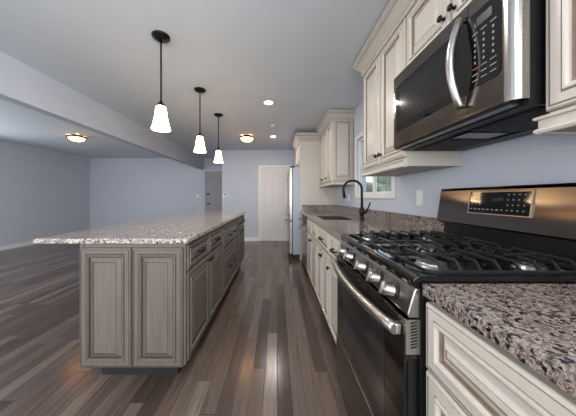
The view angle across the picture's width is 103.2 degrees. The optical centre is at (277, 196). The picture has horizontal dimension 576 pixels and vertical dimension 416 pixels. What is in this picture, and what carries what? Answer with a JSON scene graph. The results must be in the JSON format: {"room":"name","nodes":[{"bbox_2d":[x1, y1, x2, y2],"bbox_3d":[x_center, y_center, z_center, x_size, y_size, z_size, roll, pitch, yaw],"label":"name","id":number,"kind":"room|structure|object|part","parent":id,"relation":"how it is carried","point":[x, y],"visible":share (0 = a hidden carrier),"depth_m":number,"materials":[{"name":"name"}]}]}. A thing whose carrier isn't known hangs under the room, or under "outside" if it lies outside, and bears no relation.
{"room":"kitchen","nodes":[
{"label":"kitchen","id":0,"kind":"room"},
{"bbox_2d":[0,140,89,245],"bbox_3d":[-6.050,-0.040,2.400,0.100,2.400,9.800,0,0,0],"label":"wall","id":1,"kind":"structure","parent":0,"point":[44,192],"depth_m":5.77,"materials":[{"name":"blue paint"}]},
{"bbox_2d":[0,241,32,250],"bbox_3d":[-5.992,1.115,2.400,0.016,0.090,9.800,0,0,0],"label":"baseboard","id":2,"kind":"structure","parent":1,"relation":"attached to","point":[11,246],"depth_m":5.21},
{"bbox_2d":[0,51,203,169],"bbox_3d":[-2.413,-1.058,2.400,0.125,0.363,9.800,0,0,0],"label":"beam","id":3,"kind":"structure","parent":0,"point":[21,84],"depth_m":2.64,"materials":[{"name":"white paint"}]},
{"bbox_2d":[90,158,221,228],"bbox_3d":[-3.670,-0.040,7.350,4.660,2.400,0.100,0,0,0],"label":"wall","id":4,"kind":"structure","parent":0,"point":[122,190],"depth_m":7.30,"materials":[{"name":"blue paint"}]},
{"bbox_2d":[205,171,221,210],"bbox_3d":[-1.895,0.169,7.259,0.850,1.982,0.080,0,0,0],"label":"door","id":5,"kind":"structure","parent":4,"relation":"in","point":[213,179],"depth_m":7.29,"materials":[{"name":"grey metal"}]},
{"bbox_3d":[-2.052,-0.567,7.285,0.230,0.186,0.007,0,0,0],"label":"panel","id":6,"kind":"part","parent":5,"relation":"part of","materials":[{"name":"grey wood"}]},
{"bbox_3d":[-2.052,-0.053,7.285,0.230,0.662,0.007,0,0,0],"label":"panel","id":7,"kind":"part","parent":5,"relation":"part of","materials":[{"name":"grey wood"}]},
{"bbox_3d":[-1.738,-0.053,7.285,0.230,0.662,0.007,0,0,0],"label":"panel","id":8,"kind":"part","parent":5,"relation":"part of","materials":[{"name":"grey wood"}]},
{"bbox_2d":[0,241,349,415],"bbox_3d":[-2.450,1.210,2.400,7.300,0.100,10.000,0,0,0],"label":"floor","id":9,"kind":"structure","parent":0,"point":[268,348],"depth_m":1.69,"materials":[{"name":"brown wood"}]},
{"bbox_2d":[80,227,221,374],"bbox_3d":[-0.877,0.723,2.653,0.704,0.875,2.514,0,0,0],"label":"base cabinet","id":10,"kind":"object","parent":9,"relation":"on","point":[145,309],"visible":1,"depth_m":1.40,"materials":[{"name":"grey wood"}]},
{"bbox_3d":[-1.062,0.682,1.409,0.316,0.737,0.025,0,0,0],"label":"panel","id":11,"kind":"part","parent":10,"relation":"part of","materials":[{"name":"grey wood"}]},
{"bbox_2d":[33,211,245,243],"bbox_3d":[-1.014,0.268,2.686,0.939,0.030,2.608,0,0,0],"label":"countertop","id":12,"kind":"structure","parent":10,"relation":"on","point":[183,228],"depth_m":1.67,"materials":[{"name":"stone"}]},
{"bbox_3d":[-0.741,0.682,1.409,0.310,0.737,0.025,0,0,0],"label":"panel","id":13,"kind":"part","parent":10,"relation":"part of","materials":[{"name":"grey wood"}]},
{"bbox_3d":[-0.575,0.388,1.670,0.025,0.165,0.440,0,0,0],"label":"drawer","id":14,"kind":"part","parent":10,"relation":"part of","materials":[{"name":"grey wood"}]},
{"bbox_3d":[-0.575,0.763,1.670,0.025,0.563,0.440,0,0,0],"label":"door","id":15,"kind":"part","parent":10,"relation":"part of","materials":[{"name":"grey wood"}]},
{"bbox_3d":[-0.575,0.388,2.118,0.025,0.165,0.440,0,0,0],"label":"drawer","id":16,"kind":"part","parent":10,"relation":"part of","materials":[{"name":"grey wood"}]},
{"bbox_3d":[-0.575,0.763,2.118,0.025,0.563,0.440,0,0,0],"label":"door","id":17,"kind":"part","parent":10,"relation":"part of","materials":[{"name":"grey wood"}]},
{"bbox_2d":[220,218,236,297],"bbox_3d":[-0.865,0.723,2.800,0.680,0.875,0.899,0,0,0],"label":"base cabinet","id":18,"kind":"object","parent":9,"relation":"on","point":[229,230],"visible":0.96,"depth_m":2.65,"materials":[{"name":"grey wood"}]},
{"bbox_3d":[-0.575,0.460,2.800,0.025,0.310,0.876,0,0,0],"label":"drawer","id":19,"kind":"part","parent":18,"relation":"part of","materials":[{"name":"grey wood"}]},
{"bbox_3d":[-0.575,0.836,2.800,0.025,0.418,0.876,0,0,0],"label":"drawer","id":20,"kind":"part","parent":18,"relation":"part of","materials":[{"name":"grey wood"}]},
{"bbox_2d":[237,215,245,269],"bbox_3d":[-0.865,0.723,3.585,0.680,0.875,0.669,0,0,0],"label":"base cabinet","id":21,"kind":"object","parent":9,"relation":"on","point":[240,220],"visible":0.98,"depth_m":3.49,"materials":[{"name":"grey wood"}]},
{"bbox_3d":[-0.575,0.388,3.421,0.025,0.165,0.319,0,0,0],"label":"drawer","id":22,"kind":"part","parent":21,"relation":"part of","materials":[{"name":"grey wood"}]},
{"bbox_3d":[-0.575,0.763,3.421,0.025,0.563,0.319,0,0,0],"label":"door","id":23,"kind":"part","parent":21,"relation":"part of","materials":[{"name":"grey wood"}]},
{"bbox_3d":[-0.575,0.763,3.748,0.025,0.563,0.319,0,0,0],"label":"door","id":24,"kind":"part","parent":21,"relation":"part of","materials":[{"name":"grey wood"}]},
{"bbox_2d":[285,166,299,258],"bbox_3d":[0.597,0.291,4.673,0.907,1.738,0.875,0,0,0],"label":"refrigerator","id":25,"kind":"object","parent":9,"relation":"on","point":[293,174],"visible":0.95,"depth_m":4.24,"materials":[{"name":"silver metal"}]},
{"bbox_3d":[0.183,0.000,4.640,0.076,0.741,0.022,0,0,0],"label":"handle","id":26,"kind":"part","parent":25,"relation":"part of","materials":[{"name":"metal"}]},
{"bbox_3d":[0.252,-0.058,4.891,0.060,0.995,0.434,0,0,0],"label":"door","id":27,"kind":"part","parent":25,"relation":"part of","materials":[{"name":"silver metal"}]},
{"bbox_3d":[0.252,0.754,4.673,0.060,0.612,0.871,0,0,0],"label":"freezer drawer","id":28,"kind":"part","parent":25,"relation":"part of","materials":[{"name":"silver metal"}]},
{"bbox_3d":[0.252,-0.058,4.454,0.060,0.995,0.433,0,0,0],"label":"door","id":29,"kind":"part","parent":25,"relation":"part of","materials":[{"name":"silver metal"}]},
{"bbox_2d":[299,213,301,257],"bbox_3d":[0.734,0.721,4.000,0.724,0.878,0.379,0,0,0],"label":"base cabinet","id":30,"kind":"object","parent":9,"relation":"on","point":[300,218],"visible":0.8,"depth_m":4.02,"materials":[{"name":"beige paint"}]},
{"bbox_3d":[0.421,0.767,4.000,0.025,0.570,0.364,0,0,0],"label":"door","id":31,"kind":"part","parent":30,"relation":"part of","materials":[{"name":"beige paint"}]},
{"bbox_2d":[300,214,307,270],"bbox_3d":[0.728,0.723,3.505,0.725,0.874,0.604,0,0,0],"label":"dishwasher","id":32,"kind":"object","parent":9,"relation":"on","point":[303,225],"visible":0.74,"depth_m":3.46,"materials":[{"name":"black metal"}]},
{"bbox_3d":[0.427,0.728,3.505,0.034,0.635,0.600,0,0,0],"label":"door","id":33,"kind":"part","parent":32,"relation":"part of","materials":[{"name":"silver metal"}]},
{"bbox_3d":[0.425,0.346,3.505,0.037,0.117,0.600,0,0,0],"label":"control panel","id":34,"kind":"part","parent":32,"relation":"part of","materials":[{"name":"silver plastic"}]},
{"bbox_2d":[307,218,317,295],"bbox_3d":[0.740,0.721,2.800,0.712,0.878,0.799,0,0,0],"label":"base cabinet","id":35,"kind":"object","parent":9,"relation":"on","point":[312,242],"visible":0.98,"depth_m":2.70,"materials":[{"name":"beige paint"}]},
{"bbox_3d":[0.421,0.384,2.998,0.025,0.172,0.389,0,0,0],"label":"false drawer","id":36,"kind":"part","parent":35,"relation":"part of","materials":[{"name":"beige paint"}]},
{"bbox_3d":[0.421,0.767,2.998,0.025,0.570,0.389,0,0,0],"label":"door","id":37,"kind":"part","parent":35,"relation":"part of","materials":[{"name":"beige paint"}]},
{"bbox_3d":[0.421,0.384,2.603,0.025,0.172,0.389,0,0,0],"label":"false drawer","id":38,"kind":"part","parent":35,"relation":"part of","materials":[{"name":"beige paint"}]},
{"bbox_3d":[0.421,0.767,2.603,0.025,0.570,0.389,0,0,0],"label":"door","id":39,"kind":"part","parent":35,"relation":"part of","materials":[{"name":"beige paint"}]},
{"bbox_2d":[292,133,336,259],"bbox_3d":[0.719,-0.002,4.660,0.761,2.324,1.064,0,0,0],"label":"tall cabinet","id":40,"kind":"object","parent":9,"relation":"on","point":[306,146],"visible":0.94,"depth_m":4.20,"materials":[{"name":"beige paint"}]},
{"bbox_3d":[0.416,-0.843,4.447,0.025,0.465,0.441,0,0,0],"label":"door","id":41,"kind":"part","parent":40,"relation":"part of","materials":[{"name":"beige paint"}]},
{"bbox_3d":[0.719,-1.096,4.660,0.761,0.136,1.064,0,0,0],"label":"crown moulding","id":42,"kind":"part","parent":40,"relation":"part of","materials":[{"name":"beige paint"}]},
{"bbox_2d":[317,225,330,326],"bbox_3d":[0.734,0.721,2.115,0.724,0.878,0.569,0,0,0],"label":"base cabinet","id":43,"kind":"object","parent":9,"relation":"on","point":[323,258],"visible":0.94,"depth_m":2.06,"materials":[{"name":"beige paint"}]},
{"bbox_3d":[0.421,0.767,2.255,0.025,0.570,0.274,0,0,0],"label":"door","id":44,"kind":"part","parent":43,"relation":"part of","materials":[{"name":"beige paint"}]},
{"bbox_3d":[0.421,0.384,2.115,0.025,0.172,0.554,0,0,0],"label":"drawer","id":45,"kind":"part","parent":43,"relation":"part of","materials":[{"name":"beige paint"}]},
{"bbox_3d":[0.421,0.767,1.975,0.025,0.570,0.274,0,0,0],"label":"door","id":46,"kind":"part","parent":43,"relation":"part of","materials":[{"name":"beige paint"}]},
{"bbox_2d":[326,234,341,343],"bbox_3d":[0.734,0.721,1.627,0.724,0.878,0.404,0,0,0],"label":"base cabinet","id":47,"kind":"object","parent":9,"relation":"on","point":[334,242],"visible":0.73,"depth_m":1.68,"materials":[{"name":"beige paint"}]},
{"bbox_3d":[0.421,0.767,1.627,0.025,0.570,0.389,0,0,0],"label":"door","id":48,"kind":"part","parent":47,"relation":"part of","materials":[{"name":"beige paint"}]},
{"bbox_3d":[0.421,0.384,1.627,0.025,0.172,0.389,0,0,0],"label":"drawer","id":49,"kind":"part","parent":47,"relation":"part of","materials":[{"name":"beige paint"}]},
{"bbox_2d":[300,205,444,239],"bbox_3d":[0.755,0.212,2.807,0.687,0.136,2.777,0,0,0],"label":"countertop","id":50,"kind":"structure","parent":47,"relation":"on","point":[375,220],"depth_m":2.05,"materials":[{"name":"brown stone"}]},
{"bbox_2d":[317,216,351,219],"bbox_3d":[0.675,0.347,2.750,0.347,0.185,0.597,0,0,0],"label":"sink","id":51,"kind":"object","parent":50,"relation":"in","point":[321,217],"visible":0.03,"depth_m":3.04,"materials":[{"name":"metal"}]},
{"bbox_2d":[342,179,370,219],"bbox_3d":[0.875,0.025,2.523,0.308,0.441,0.071,0,0,29],"label":"kitchen faucet","id":52,"kind":"object","parent":50,"relation":"on","point":[362,211],"visible":1,"depth_m":2.49,"materials":[{"name":"brown metal"}]},
{"bbox_3d":[0.834,-0.043,2.537,0.223,0.306,0.027,0,0,22],"label":"spout","id":53,"kind":"part","parent":52,"relation":"part of","materials":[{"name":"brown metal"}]},
{"bbox_2d":[332,183,575,415],"bbox_3d":[0.694,0.554,1.034,0.792,1.211,0.756,0,0,0],"label":"gas range","id":54,"kind":"object","parent":9,"relation":"on","point":[517,234],"visible":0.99,"depth_m":0.86,"materials":[{"name":"black metal"}]},
{"bbox_3d":[0.363,0.303,1.275,0.046,0.053,0.047,0,0,0],"label":"knob","id":55,"kind":"part","parent":54,"relation":"part of","materials":[{"name":"metal"}]},
{"bbox_3d":[0.363,0.303,1.165,0.046,0.053,0.047,0,0,0],"label":"knob","id":56,"kind":"part","parent":54,"relation":"part of","materials":[{"name":"metal"}]},
{"bbox_3d":[0.387,0.967,1.034,0.049,0.266,0.740,0,0,0],"label":"storage drawer","id":57,"kind":"part","parent":54,"relation":"part of","materials":[{"name":"metal"}]},
{"bbox_3d":[0.389,0.830,1.034,0.044,0.008,0.740,0,0,0],"label":"drawer trim","id":58,"kind":"part","parent":54,"relation":"part of","materials":[{"name":"metal"}]},
{"bbox_3d":[0.363,0.303,1.000,0.046,0.053,0.047,0,0,0],"label":"knob","id":59,"kind":"part","parent":54,"relation":"part of","materials":[{"name":"metal"}]},
{"bbox_3d":[0.333,0.392,1.034,0.071,0.034,0.722,0,0,0],"label":"handle","id":60,"kind":"part","parent":54,"relation":"part of","materials":[{"name":"metal"}]},
{"bbox_3d":[0.363,0.303,0.862,0.046,0.053,0.047,0,0,0],"label":"knob","id":61,"kind":"part","parent":54,"relation":"part of","materials":[{"name":"metal"}]},
{"bbox_3d":[0.390,0.374,1.034,0.044,0.040,0.744,0,0,0],"label":"vent trim","id":62,"kind":"part","parent":54,"relation":"part of","materials":[{"name":"silver metal"}]},
{"bbox_3d":[0.390,0.610,1.034,0.044,0.430,0.744,0,0,0],"label":"oven door","id":63,"kind":"part","parent":54,"relation":"part of","materials":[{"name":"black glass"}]},
{"bbox_3d":[0.393,0.307,1.034,0.036,0.086,0.756,0,0,0],"label":"control panel","id":64,"kind":"part","parent":54,"relation":"part of","materials":[{"name":"metal"}]},
{"bbox_3d":[0.363,0.303,0.752,0.046,0.053,0.047,0,0,0],"label":"knob","id":65,"kind":"part","parent":54,"relation":"part of","materials":[{"name":"metal"}]},
{"bbox_3d":[0.685,0.234,1.020,0.114,0.016,0.114,0,0,0],"label":"burner","id":66,"kind":"part","parent":54,"relation":"part of","materials":[{"name":"metal"}]},
{"bbox_3d":[0.515,0.234,0.765,0.120,0.016,0.120,0,0,0],"label":"burner","id":67,"kind":"part","parent":54,"relation":"part of","materials":[{"name":"metal"}]},
{"bbox_2d":[341,234,575,287],"bbox_3d":[0.725,0.246,1.034,0.670,0.033,0.756,0,0,0],"label":"cooktop","id":68,"kind":"object","parent":54,"relation":"in","point":[411,270],"depth_m":0.78,"materials":[{"name":"black metal"}]},
{"bbox_2d":[470,194,526,211],"bbox_3d":[1.000,0.024,1.048,0.012,0.074,0.257,0,0,0],"label":"control panel","id":69,"kind":"object","parent":54,"relation":"attached to","point":[478,202],"depth_m":1.03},
{"bbox_3d":[1.038,0.051,1.034,0.105,0.193,0.756,0,0,0],"label":"guard panel","id":70,"kind":"part","parent":54,"relation":"part of","materials":[{"name":"metal"}]},
{"bbox_3d":[0.850,0.234,0.765,0.094,0.016,0.094,0,0,0],"label":"burner","id":71,"kind":"part","parent":54,"relation":"part of","materials":[{"name":"metal"}]},
{"bbox_2d":[426,302,575,415],"bbox_3d":[0.752,0.721,0.097,0.687,0.878,1.093,0,0,0],"label":"base cabinet","id":72,"kind":"object","parent":9,"relation":"on","point":[468,374],"visible":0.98,"depth_m":0.48,"materials":[{"name":"beige paint"}]},
{"bbox_3d":[0.421,0.623,0.245,0.025,0.278,0.790,0,0,0],"label":"drawer","id":73,"kind":"part","parent":72,"relation":"part of","materials":[{"name":"beige paint"}]},
{"bbox_2d":[423,284,575,397],"bbox_3d":[0.755,0.212,0.090,0.687,0.136,1.120,0,0,0],"label":"countertop","id":74,"kind":"structure","parent":72,"relation":"on","point":[535,324],"depth_m":0.47,"materials":[{"name":"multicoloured stone"}]},
{"bbox_2d":[0,0,389,157],"bbox_3d":[-2.450,-1.290,2.400,7.300,0.100,10.000,0,0,0],"label":"ceiling","id":75,"kind":"structure","parent":0,"point":[299,56],"depth_m":2.10,"materials":[{"name":"white paint"}]},
{"bbox_2d":[66,134,86,141],"bbox_3d":[-4.050,-1.171,4.600,0.330,0.136,0.330,0,0,0],"label":"lamp","id":76,"kind":"object","parent":75,"relation":"attached to","point":[78,138],"visible":1,"depth_m":4.52,"materials":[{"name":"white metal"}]},
{"bbox_3d":[-4.050,-1.158,4.600,0.261,0.074,0.261,0,0,0],"label":"lamp shade","id":77,"kind":"part","parent":76,"relation":"part of","materials":[{"name":"white glass"}]},
{"bbox_2d":[151,30,170,131],"bbox_3d":[-0.897,-0.879,1.756,0.138,0.722,0.138,0,0,0],"label":"pendant lamp","id":78,"kind":"object","parent":75,"relation":"hanging from","point":[160,123],"visible":1,"depth_m":1.73,"materials":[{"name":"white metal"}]},
{"bbox_3d":[-0.897,-0.972,1.756,0.012,0.474,0.013,0,0,0],"label":"rod","id":79,"kind":"part","parent":78,"relation":"part of","materials":[{"name":"brown metal"}]},
{"bbox_3d":[-0.897,-0.608,1.756,0.138,0.180,0.138,0,0,0],"label":"lamp shade","id":80,"kind":"part","parent":78,"relation":"part of","materials":[{"name":"white glass"}]},
{"bbox_2d":[194,87,205,152],"bbox_3d":[-0.894,-0.879,2.630,0.138,0.722,0.138,0,0,0],"label":"pendant lamp","id":81,"kind":"object","parent":75,"relation":"hanging from","point":[199,147],"visible":1,"depth_m":2.61,"materials":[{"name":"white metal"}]},
{"bbox_3d":[-0.894,-0.972,2.630,0.012,0.474,0.013,0,0,0],"label":"rod","id":82,"kind":"part","parent":81,"relation":"part of","materials":[{"name":"brown metal"}]},
{"bbox_3d":[-0.894,-0.608,2.630,0.138,0.180,0.138,0,0,0],"label":"lamp shade","id":83,"kind":"part","parent":81,"relation":"part of","materials":[{"name":"white glass"}]},
{"bbox_2d":[214,113,222,162],"bbox_3d":[-0.888,-0.879,3.430,0.138,0.722,0.138,0,0,0],"label":"pendant lamp","id":84,"kind":"object","parent":75,"relation":"hanging from","point":[218,157],"visible":1,"depth_m":3.40,"materials":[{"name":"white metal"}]},
{"bbox_3d":[-0.888,-0.972,3.430,0.012,0.474,0.013,0,0,0],"label":"rod","id":85,"kind":"part","parent":84,"relation":"part of","materials":[{"name":"brown metal"}]},
{"bbox_3d":[-0.888,-0.608,3.430,0.138,0.180,0.138,0,0,0],"label":"lamp shade","id":86,"kind":"part","parent":84,"relation":"part of","materials":[{"name":"white glass"}]},
{"bbox_2d":[239,135,253,141],"bbox_3d":[-0.620,-1.171,4.630,0.310,0.136,0.310,0,0,0],"label":"lamp","id":87,"kind":"object","parent":75,"relation":"attached to","point":[246,138],"visible":1,"depth_m":4.55,"materials":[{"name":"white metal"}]},
{"bbox_3d":[-0.620,-1.158,4.630,0.245,0.074,0.245,0,0,0],"label":"lamp shade","id":88,"kind":"part","parent":87,"relation":"part of","materials":[{"name":"white glass"}]},
{"bbox_2d":[263,100,273,104],"bbox_3d":[-0.118,-1.236,2.990,0.140,0.006,0.140,0,0,0],"label":"recessed light","id":89,"kind":"object","parent":75,"relation":"in","point":[267,102],"visible":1,"depth_m":2.98,"materials":[{"name":"white plastic"}]},
{"bbox_2d":[222,150,295,237],"bbox_3d":[-0.180,-0.040,6.650,2.560,2.400,1.300,0,0,0],"label":"wall","id":90,"kind":"structure","parent":0,"point":[239,167],"depth_m":6.00,"materials":[{"name":"blue paint"}]},
{"bbox_2d":[244,238,257,240],"bbox_3d":[-0.983,1.115,5.992,0.955,0.090,0.016,0,0,0],"label":"baseboard","id":91,"kind":"structure","parent":90,"relation":"attached to","point":[245,239],"depth_m":5.98,"materials":[{"name":"white wood"}]},
{"bbox_2d":[258,165,292,240],"bbox_3d":[-0.050,0.164,5.959,0.900,1.992,0.080,0,0,0],"label":"door","id":92,"kind":"structure","parent":90,"relation":"in","point":[272,226],"depth_m":5.99,"materials":[{"name":"white wood"}]},
{"bbox_3d":[-0.213,-0.567,5.984,0.239,0.186,0.007,0,0,0],"label":"panel","id":93,"kind":"part","parent":92,"relation":"part of","materials":[{"name":"white wood"}]},
{"bbox_3d":[-0.213,-0.053,5.984,0.239,0.662,0.007,0,0,0],"label":"panel","id":94,"kind":"part","parent":92,"relation":"part of","materials":[{"name":"white wood"}]},
{"bbox_3d":[-0.213,0.674,5.984,0.239,0.572,0.007,0,0,0],"label":"panel","id":95,"kind":"part","parent":92,"relation":"part of","materials":[{"name":"white wood"}]},
{"bbox_3d":[0.113,-0.567,5.984,0.239,0.186,0.007,0,0,0],"label":"panel","id":96,"kind":"part","parent":92,"relation":"part of","materials":[{"name":"white wood"}]},
{"bbox_3d":[0.113,-0.053,5.984,0.239,0.662,0.007,0,0,0],"label":"panel","id":97,"kind":"part","parent":92,"relation":"part of","materials":[{"name":"white wood"}]},
{"bbox_3d":[0.113,0.674,5.984,0.239,0.572,0.007,0,0,0],"label":"panel","id":98,"kind":"part","parent":92,"relation":"part of","materials":[{"name":"white wood"}]},
{"bbox_2d":[320,181,354,186],"bbox_3d":[0.931,-0.200,3.712,0.334,0.048,0.936,0,0,0],"label":"rail","id":99,"kind":"object","parent":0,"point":[331,183],"visible":0.92,"depth_m":3.26,"materials":[{"name":"beige paint"}]},
{"bbox_3d":[0.940,-0.201,3.721,0.314,0.046,0.918,0,0,0],"label":"underside panel","id":100,"kind":"part","parent":99,"relation":"part of","materials":[{"name":"brown wood"}]},
{"bbox_2d":[352,0,416,76],"bbox_3d":[0.900,-1.158,0.844,0.398,0.136,2.588,0,0,0],"label":"crown molding","id":101,"kind":"structure","parent":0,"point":[394,13],"depth_m":1.60,"materials":[{"name":"beige paint"}]},
{"bbox_2d":[337,101,575,217],"bbox_3d":[1.160,-0.040,1.800,0.120,2.400,8.600,0,0,0],"label":"wall","id":102,"kind":"structure","parent":0,"point":[532,159],"depth_m":1.21,"materials":[{"name":"paint"}]},
{"bbox_2d":[320,121,353,183],"bbox_3d":[0.921,-0.685,3.727,0.356,0.920,0.925,0,0,0],"label":"upper cabinet","id":103,"kind":"object","parent":102,"relation":"attached to","point":[337,140],"visible":0.98,"depth_m":3.27,"materials":[{"name":"beige paint"}]},
{"bbox_3d":[0.780,-0.666,4.040,0.025,0.858,0.292,0,0,0],"label":"door","id":104,"kind":"part","parent":103,"relation":"part of","materials":[{"name":"beige paint"}]},
{"bbox_3d":[0.780,-0.666,3.740,0.025,0.858,0.292,0,0,0],"label":"door","id":105,"kind":"part","parent":103,"relation":"part of","materials":[{"name":"beige paint"}]},
{"bbox_3d":[0.780,-0.666,3.440,0.025,0.858,0.292,0,0,0],"label":"door","id":106,"kind":"part","parent":103,"relation":"part of","materials":[{"name":"beige paint"}]},
{"bbox_2d":[316,110,355,135],"bbox_3d":[0.900,-1.158,3.662,0.398,0.136,0.933,0,0,0],"label":"crown molding","id":107,"kind":"structure","parent":103,"relation":"attached to","point":[330,115],"depth_m":3.26,"materials":[{"name":"beige paint"}]},
{"bbox_3d":[0.946,-0.684,3.277,0.296,0.902,0.025,0,0,0],"label":"panel","id":108,"kind":"part","parent":103,"relation":"part of","materials":[{"name":"beige paint"}]},
{"bbox_2d":[355,132,395,198],"bbox_3d":[1.116,-0.408,2.655,0.068,0.850,1.070,0,0,0],"label":"window","id":109,"kind":"structure","parent":102,"relation":"in","point":[373,187],"depth_m":2.71,"materials":[{"name":"clear glass"}]},
{"bbox_3d":[1.132,-0.407,2.896,0.004,0.695,0.438,0,0,0],"label":"pane","id":110,"kind":"part","parent":109,"relation":"part of","materials":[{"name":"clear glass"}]},
{"bbox_3d":[1.133,-0.407,2.655,0.035,0.746,0.968,0,0,0],"label":"sash frame","id":111,"kind":"part","parent":109,"relation":"part of","materials":[{"name":"white wood"}]},
{"bbox_3d":[1.132,-0.407,2.414,0.004,0.695,0.438,0,0,0],"label":"pane","id":112,"kind":"part","parent":109,"relation":"part of","materials":[{"name":"clear glass"}]},
{"bbox_2d":[363,17,457,169],"bbox_3d":[0.921,-0.690,1.725,0.356,0.910,0.679,0,0,0],"label":"upper cabinet","id":113,"kind":"object","parent":102,"relation":"attached to","point":[378,80],"visible":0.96,"depth_m":1.64,"materials":[{"name":"beige paint"}]},
{"bbox_3d":[0.780,-0.671,1.895,0.025,0.848,0.332,0,0,0],"label":"door","id":114,"kind":"part","parent":113,"relation":"part of","materials":[{"name":"beige paint"}]},
{"bbox_3d":[0.780,-0.671,1.555,0.025,0.848,0.332,0,0,0],"label":"door","id":115,"kind":"part","parent":113,"relation":"part of","materials":[{"name":"beige paint"}]},
{"bbox_2d":[361,158,460,176],"bbox_3d":[0.931,-0.210,1.723,0.334,0.048,0.722,0,0,0],"label":"rail","id":116,"kind":"object","parent":102,"relation":"attached to","point":[407,166],"visible":1,"depth_m":1.47,"materials":[{"name":"beige paint"}]},
{"bbox_3d":[0.940,-0.211,1.714,0.314,0.046,0.703,0,0,0],"label":"underside panel","id":117,"kind":"part","parent":116,"relation":"part of","materials":[{"name":"brown wood"}]},
{"bbox_2d":[416,190,422,204],"bbox_3d":[1.095,0.005,1.760,0.008,0.118,0.075,0,0,0],"label":"wall outlet","id":118,"kind":"object","parent":102,"relation":"attached to","point":[419,193],"visible":1,"depth_m":1.75,"materials":[{"name":"white plastic"}]},
{"bbox_2d":[406,0,471,66],"bbox_3d":[0.921,-0.928,1.025,0.356,0.433,0.715,0,0,0],"label":"upper cabinet","id":119,"kind":"object","parent":102,"relation":"attached to","point":[426,19],"visible":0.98,"depth_m":1.19,"materials":[{"name":"beige paint"}]},
{"bbox_3d":[0.780,-0.926,1.204,0.025,0.338,0.350,0,0,0],"label":"door","id":120,"kind":"part","parent":119,"relation":"part of","materials":[{"name":"beige paint"}]},
{"bbox_3d":[0.758,-0.825,1.057,0.031,0.030,0.031,0,0,0],"label":"knob","id":121,"kind":"part","parent":119,"relation":"part of","materials":[{"name":"brown metal"}]},
{"bbox_3d":[0.758,-0.825,0.993,0.031,0.030,0.031,0,0,0],"label":"knob","id":122,"kind":"part","parent":119,"relation":"part of","materials":[{"name":"brown metal"}]},
{"bbox_3d":[0.780,-0.926,0.846,0.025,0.338,0.350,0,0,0],"label":"door","id":123,"kind":"part","parent":119,"relation":"part of","materials":[{"name":"beige paint"}]},
{"bbox_2d":[394,0,549,150],"bbox_3d":[0.865,-0.487,1.022,0.461,0.440,0.700,0,0,0],"label":"microwave oven","id":124,"kind":"object","parent":119,"relation":"attached to","point":[480,81],"visible":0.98,"depth_m":0.83,"materials":[{"name":"black metal"}]},
{"bbox_3d":[0.722,-0.499,1.105,0.044,0.415,0.533,0,0,0],"label":"door","id":125,"kind":"part","parent":124,"relation":"part of","materials":[{"name":"black glass"}]},
{"bbox_3d":[0.667,-0.502,0.856,0.064,0.341,0.027,0,0,0],"label":"handle","id":126,"kind":"part","parent":124,"relation":"part of","materials":[{"name":"metal"}]},
{"bbox_2d":[472,17,495,82],"bbox_3d":[0.698,-0.493,0.772,0.001,0.168,0.090,0,0,0],"label":"print","id":127,"kind":"object","parent":124,"relation":"attached to","point":[484,36],"depth_m":0.77},
{"bbox_2d":[533,106,575,134],"bbox_3d":[0.931,-0.210,0.117,0.334,0.048,1.133,0,0,0],"label":"rail","id":128,"kind":"object","parent":102,"relation":"attached to","point":[561,122],"visible":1,"depth_m":0.64,"materials":[{"name":"beige paint"}]},
{"bbox_3d":[0.940,-0.211,0.107,0.314,0.046,1.114,0,0,0],"label":"underside panel","id":129,"kind":"part","parent":128,"relation":"part of","materials":[{"name":"brown wood"}]},
{"bbox_2d":[546,0,575,112],"bbox_3d":[0.921,-0.690,0.107,0.356,0.910,1.114,0,0,0],"label":"upper cabinet","id":130,"kind":"object","parent":102,"relation":"attached to","point":[560,14],"visible":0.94,"depth_m":0.62,"materials":[{"name":"beige paint"}]}
]}

